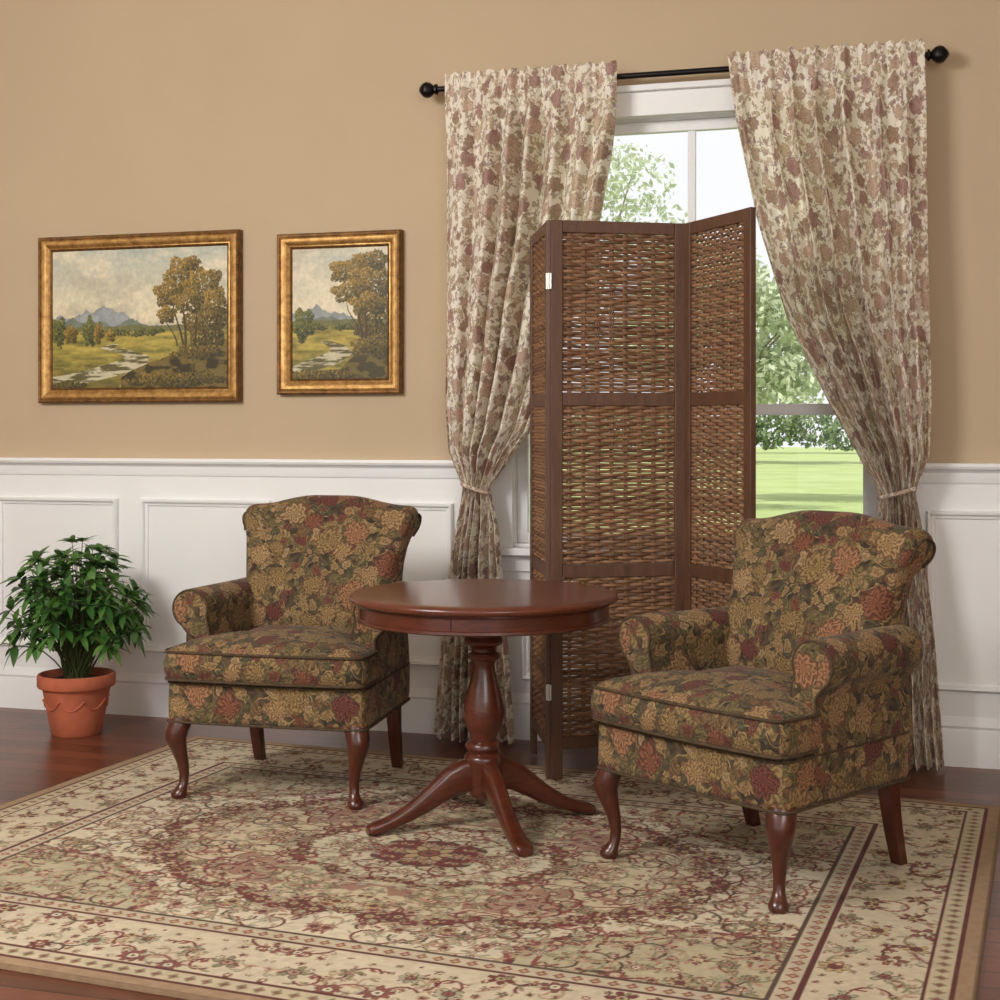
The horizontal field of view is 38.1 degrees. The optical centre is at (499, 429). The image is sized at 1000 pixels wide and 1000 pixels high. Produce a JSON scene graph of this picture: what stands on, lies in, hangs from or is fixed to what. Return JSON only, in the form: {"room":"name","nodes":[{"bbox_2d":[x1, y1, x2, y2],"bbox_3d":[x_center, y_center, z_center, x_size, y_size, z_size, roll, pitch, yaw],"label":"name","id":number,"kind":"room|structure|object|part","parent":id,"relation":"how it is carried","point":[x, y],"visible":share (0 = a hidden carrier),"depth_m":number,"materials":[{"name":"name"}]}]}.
{"room":"living room","nodes":[
{"label":"living room","id":0,"kind":"room"},
{"bbox_2d":[0,0,999,551],"bbox_3d":[0.020,-0.435,6.163,8.400,3.450,0.150,0,0,16],"label":"wall","id":1,"kind":"structure","parent":0,"point":[263,119],"depth_m":6.32,"materials":[{"name":"paint"}]},
{"bbox_2d":[38,229,242,402],"bbox_3d":[-1.635,-0.505,6.546,1.020,0.760,0.040,0,0,16],"label":"framed painting","id":2,"kind":"object","parent":1,"relation":"attached to","point":[141,317],"visible":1,"depth_m":6.54,"materials":[{"name":"wood"}]},
{"bbox_2d":[277,229,403,394],"bbox_3d":[-0.695,-0.505,6.271,0.577,0.700,0.040,0,0,16],"label":"framed painting","id":3,"kind":"object","parent":1,"relation":"attached to","point":[340,295],"visible":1,"depth_m":6.27,"materials":[{"name":"wood"}]},
{"bbox_2d":[0,474,999,718],"bbox_3d":[-0.006,0.670,6.075,8.400,0.940,0.034,0,0,16],"label":"wainscoting","id":4,"kind":"structure","parent":1,"relation":"attached to","point":[178,533],"depth_m":6.42,"materials":[{"name":"white paint"}]},
{"bbox_2d":[0,666,999,768],"bbox_3d":[-0.005,1.195,6.080,8.400,0.190,0.024,0,0,16],"label":"baseboard","id":5,"kind":"structure","parent":1,"relation":"attached to","point":[970,742],"depth_m":6.18,"materials":[{"name":"white paint"}]},
{"bbox_2d":[0,457,999,483],"bbox_3d":[-0.009,0.167,6.067,8.400,0.077,0.050,0,0,16],"label":"trim","id":6,"kind":"structure","parent":1,"relation":"attached to","point":[966,473],"depth_m":6.34,"materials":[{"name":"white paint"}]},
{"bbox_2d":[490,78,878,571],"bbox_3d":[0.773,-0.405,5.907,1.730,1.990,0.220,0,0,16],"label":"window frame","id":7,"kind":"structure","parent":1,"relation":"attached to","point":[701,99],"depth_m":5.90,"materials":[{"name":"white paint"}]},
{"bbox_2d":[419,45,949,97],"bbox_3d":[0.691,-1.417,5.821,2.128,0.084,0.131,0,0,16],"label":"curtain rod","id":8,"kind":"object","parent":1,"relation":"attached to","point":[939,54],"visible":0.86,"depth_m":5.77,"materials":[{"name":"black metal"}]},
{"bbox_2d":[434,60,616,743],"bbox_3d":[0.100,-0.103,5.939,0.780,2.756,0.215,0,0,16],"label":"curtain","id":9,"kind":"object","parent":8,"relation":"hanging from","point":[529,147],"visible":0.79,"depth_m":5.93,"materials":[{"name":"fabric"}]},
{"bbox_2d":[728,38,944,771],"bbox_3d":[1.289,-0.103,5.592,0.813,2.756,0.213,0,0,16],"label":"curtain","id":10,"kind":"object","parent":8,"relation":"hanging from","point":[833,139],"visible":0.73,"depth_m":5.54,"materials":[{"name":"fabric"}]},
{"bbox_2d":[518,117,873,545],"bbox_3d":[0.785,-0.400,5.947,1.460,1.750,0.075,0,0,16],"label":"window","id":11,"kind":"structure","parent":1,"relation":"in","point":[761,409],"depth_m":5.95,"materials":[{"name":"white paint"}]},
{"bbox_3d":[0.790,-0.667,5.966,1.460,1.215,0.035,0,0,16],"label":"upper sash","id":12,"kind":"part","parent":11,"relation":"part of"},
{"bbox_2d":[0,707,999,999],"bbox_3d":[-1.103,1.340,2.324,8.700,0.100,8.150,0,0,16],"label":"floor","id":13,"kind":"structure","parent":0,"point":[32,759],"depth_m":5.64,"materials":[{"name":"brown wood"}]},
{"bbox_2d":[0,535,160,737],"bbox_3d":[-1.804,0.869,6.162,0.674,0.842,0.673,0,0,16],"label":"potted plant","id":14,"kind":"object","parent":13,"relation":"on","point":[76,694],"visible":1,"depth_m":6.06,"materials":[{"name":"green plant"}]},
{"bbox_3d":[-1.802,1.161,6.170,0.324,0.257,0.324,0,0,16],"label":"pot","id":15,"kind":"part","parent":14,"relation":"part of","materials":[{"name":"ceramic"}]},
{"bbox_2d":[0,736,999,999],"bbox_3d":[-0.214,1.284,4.377,3.200,0.011,2.400,0,0,21],"label":"area rug","id":16,"kind":"object","parent":13,"relation":"on","point":[261,882],"visible":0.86,"depth_m":4.04,"materials":[{"name":"beige carpet"}]},
{"bbox_2d":[163,495,421,809],"bbox_3d":[-0.726,0.765,5.288,0.820,1.026,0.798,0,0,13],"label":"armchair","id":17,"kind":"object","parent":16,"relation":"on","point":[280,645],"visible":0.94,"depth_m":5.16,"materials":[{"name":"fabric"}]},
{"bbox_3d":[-1.118,1.135,5.051,0.092,0.285,0.099,0,0,13],"label":"leg","id":18,"kind":"part","parent":17,"relation":"part of","materials":[{"name":"brown wood"}]},
{"bbox_3d":[-1.031,0.780,5.397,0.147,0.426,0.495,0,0,17],"label":"arm","id":19,"kind":"part","parent":17,"relation":"part of","materials":[{"name":"fabric"}]},
{"bbox_3d":[-0.941,1.133,5.601,0.050,0.290,0.104,0,0,13],"label":"leg","id":20,"kind":"part","parent":17,"relation":"part of","materials":[{"name":"brown wood"}]},
{"bbox_2d":[163,625,379,685],"bbox_3d":[-0.751,0.790,5.183,0.749,0.160,0.584,0,0,13],"label":"seat cushion","id":21,"kind":"object","parent":17,"relation":"on","point":[210,655],"depth_m":4.95,"materials":[{"name":"fabric"}]},
{"bbox_3d":[-0.737,0.940,5.243,0.724,0.152,0.630,0,0,13],"label":"seat","id":22,"kind":"part","parent":17,"relation":"part of","materials":[{"name":"fabric"}]},
{"bbox_3d":[-0.668,0.629,5.532,0.699,0.754,0.296,0,0,13],"label":"backrest","id":23,"kind":"part","parent":17,"relation":"part of","materials":[{"name":"fabric"}]},
{"bbox_3d":[-0.482,1.135,4.901,0.092,0.285,0.099,0,0,13],"label":"leg","id":24,"kind":"part","parent":17,"relation":"part of","materials":[{"name":"brown wood"}]},
{"bbox_3d":[-0.405,0.780,5.250,0.147,0.426,0.495,0,0,9],"label":"arm","id":25,"kind":"part","parent":17,"relation":"part of","materials":[{"name":"fabric"}]},
{"bbox_3d":[-0.394,1.133,5.472,0.050,0.290,0.104,0,0,13],"label":"leg","id":26,"kind":"part","parent":17,"relation":"part of","materials":[{"name":"brown wood"}]},
{"bbox_2d":[349,579,617,856],"bbox_3d":[-0.053,0.900,4.701,0.870,0.751,0.870,0,0,-20],"label":"pedestal table","id":27,"kind":"object","parent":16,"relation":"on","point":[483,612],"visible":1,"depth_m":4.61,"materials":[{"name":"brown wood"}]},
{"bbox_2d":[530,207,755,779],"bbox_3d":[0.467,0.255,5.324,1.051,2.045,0.385,0,0,32],"label":"folding screen","id":28,"kind":"object","parent":16,"relation":"on","point":[550,376],"visible":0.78,"depth_m":5.33,"materials":[{"name":"brown wicker"}]},
{"bbox_3d":[0.156,0.255,5.531,0.024,2.045,0.457,0,0,-6],"label":"panel frame","id":29,"kind":"part","parent":28,"relation":"part of","materials":[{"name":"brown wood"}]},
{"bbox_3d":[0.437,0.255,5.351,0.513,2.045,0.024,0,0,-11],"label":"panel frame","id":30,"kind":"part","parent":28,"relation":"part of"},
{"bbox_3d":[0.782,0.255,5.195,0.024,2.045,0.445,0,0,-24],"label":"panel frame","id":31,"kind":"part","parent":28,"relation":"part of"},
{"bbox_2d":[591,510,935,913],"bbox_3d":[0.781,0.765,4.303,0.791,1.026,0.812,0,0,-40],"label":"armchair","id":32,"kind":"object","parent":16,"relation":"on","point":[785,699],"visible":1,"depth_m":4.20,"materials":[{"name":"fabric"}]},
{"bbox_3d":[0.330,1.135,4.346,0.098,0.285,0.091,0,0,-40],"label":"leg","id":33,"kind":"part","parent":32,"relation":"part of","materials":[{"name":"brown wood"}]},
{"bbox_3d":[0.603,0.780,4.570,0.490,0.426,0.145,0,0,-36],"label":"arm","id":34,"kind":"part","parent":32,"relation":"part of","materials":[{"name":"fabric"}]},
{"bbox_2d":[591,665,820,755],"bbox_3d":[0.700,0.790,4.235,0.578,0.160,0.742,0,0,-40],"label":"seat cushion","id":35,"kind":"object","parent":32,"relation":"on","point":[722,710],"depth_m":4.03,"materials":[{"name":"fabric"}]},
{"bbox_3d":[0.795,1.133,4.679,0.103,0.290,0.050,0,0,-40],"label":"leg","id":36,"kind":"part","parent":32,"relation":"part of","materials":[{"name":"brown wood"}]},
{"bbox_3d":[0.746,0.940,4.274,0.624,0.152,0.717,0,0,-40],"label":"seat","id":37,"kind":"part","parent":32,"relation":"part of","materials":[{"name":"fabric"}]},
{"bbox_3d":[0.748,1.135,3.851,0.098,0.285,0.091,0,0,-40],"label":"leg","id":38,"kind":"part","parent":32,"relation":"part of","materials":[{"name":"brown wood"}]},
{"bbox_3d":[0.971,0.629,4.464,0.293,0.754,0.692,0,0,-40],"label":"backrest","id":39,"kind":"part","parent":32,"relation":"part of","materials":[{"name":"fabric"}]},
{"bbox_3d":[1.014,0.780,4.083,0.490,0.426,0.145,0,0,-44],"label":"arm","id":40,"kind":"part","parent":32,"relation":"part of","materials":[{"name":"fabric"}]},
{"bbox_3d":[1.154,1.133,4.254,0.103,0.290,0.050,0,0,-40],"label":"leg","id":41,"kind":"part","parent":32,"relation":"part of","materials":[{"name":"brown wood"}]},
{"label":"outside","id":42,"kind":"structure","parent":0,"visible":0},
{"bbox_2d":[563,447,862,534],"bbox_3d":[8.686,1.640,71.429,160.000,0.100,129.700,0,0,16],"label":"lawn","id":43,"kind":"structure","parent":42,"point":[788,479],"depth_m":44.77,"materials":[{"name":"green plant"}]},
{"bbox_2d":[578,139,687,496],"bbox_3d":[1.492,-2.031,26.423,4.058,7.166,3.069,0,0,-35],"label":"tree","id":44,"kind":"object","parent":43,"relation":"on","point":[622,207],"visible":0.14,"depth_m":26.25,"materials":[{"name":"green plant"}]},
{"bbox_2d":[606,235,776,386],"bbox_3d":[9.100,-3.666,66.027,7.542,10.435,9.312,0,0,16],"label":"tree","id":45,"kind":"object","parent":43,"relation":"on","point":[758,339],"visible":0.02,"depth_m":65.06,"materials":[{"name":"green plant"}]},
{"bbox_2d":[563,415,853,451],"bbox_3d":[14.955,-0.106,100.699,64.366,3.337,4.951,0,0,16],"label":"hedge","id":46,"kind":"object","parent":43,"relation":"on","point":[830,431],"visible":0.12,"depth_m":99.05,"materials":[{"name":"green plant"}]},
{"bbox_2d":[614,239,824,495],"bbox_3d":[5.044,-1.295,31.486,5.591,5.696,4.097,0,0,16],"label":"tree","id":47,"kind":"object","parent":43,"relation":"on","point":[783,386],"visible":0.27,"depth_m":30.79,"materials":[{"name":"green plant"}]},
{"bbox_2d":[788,323,862,463],"bbox_3d":[17.067,-2.934,65.900,7.399,8.971,6.135,0,0,-29],"label":"tree","id":48,"kind":"object","parent":43,"relation":"on","point":[818,390],"visible":0.02,"depth_m":66.43,"materials":[{"name":"green plant"}]}
]}

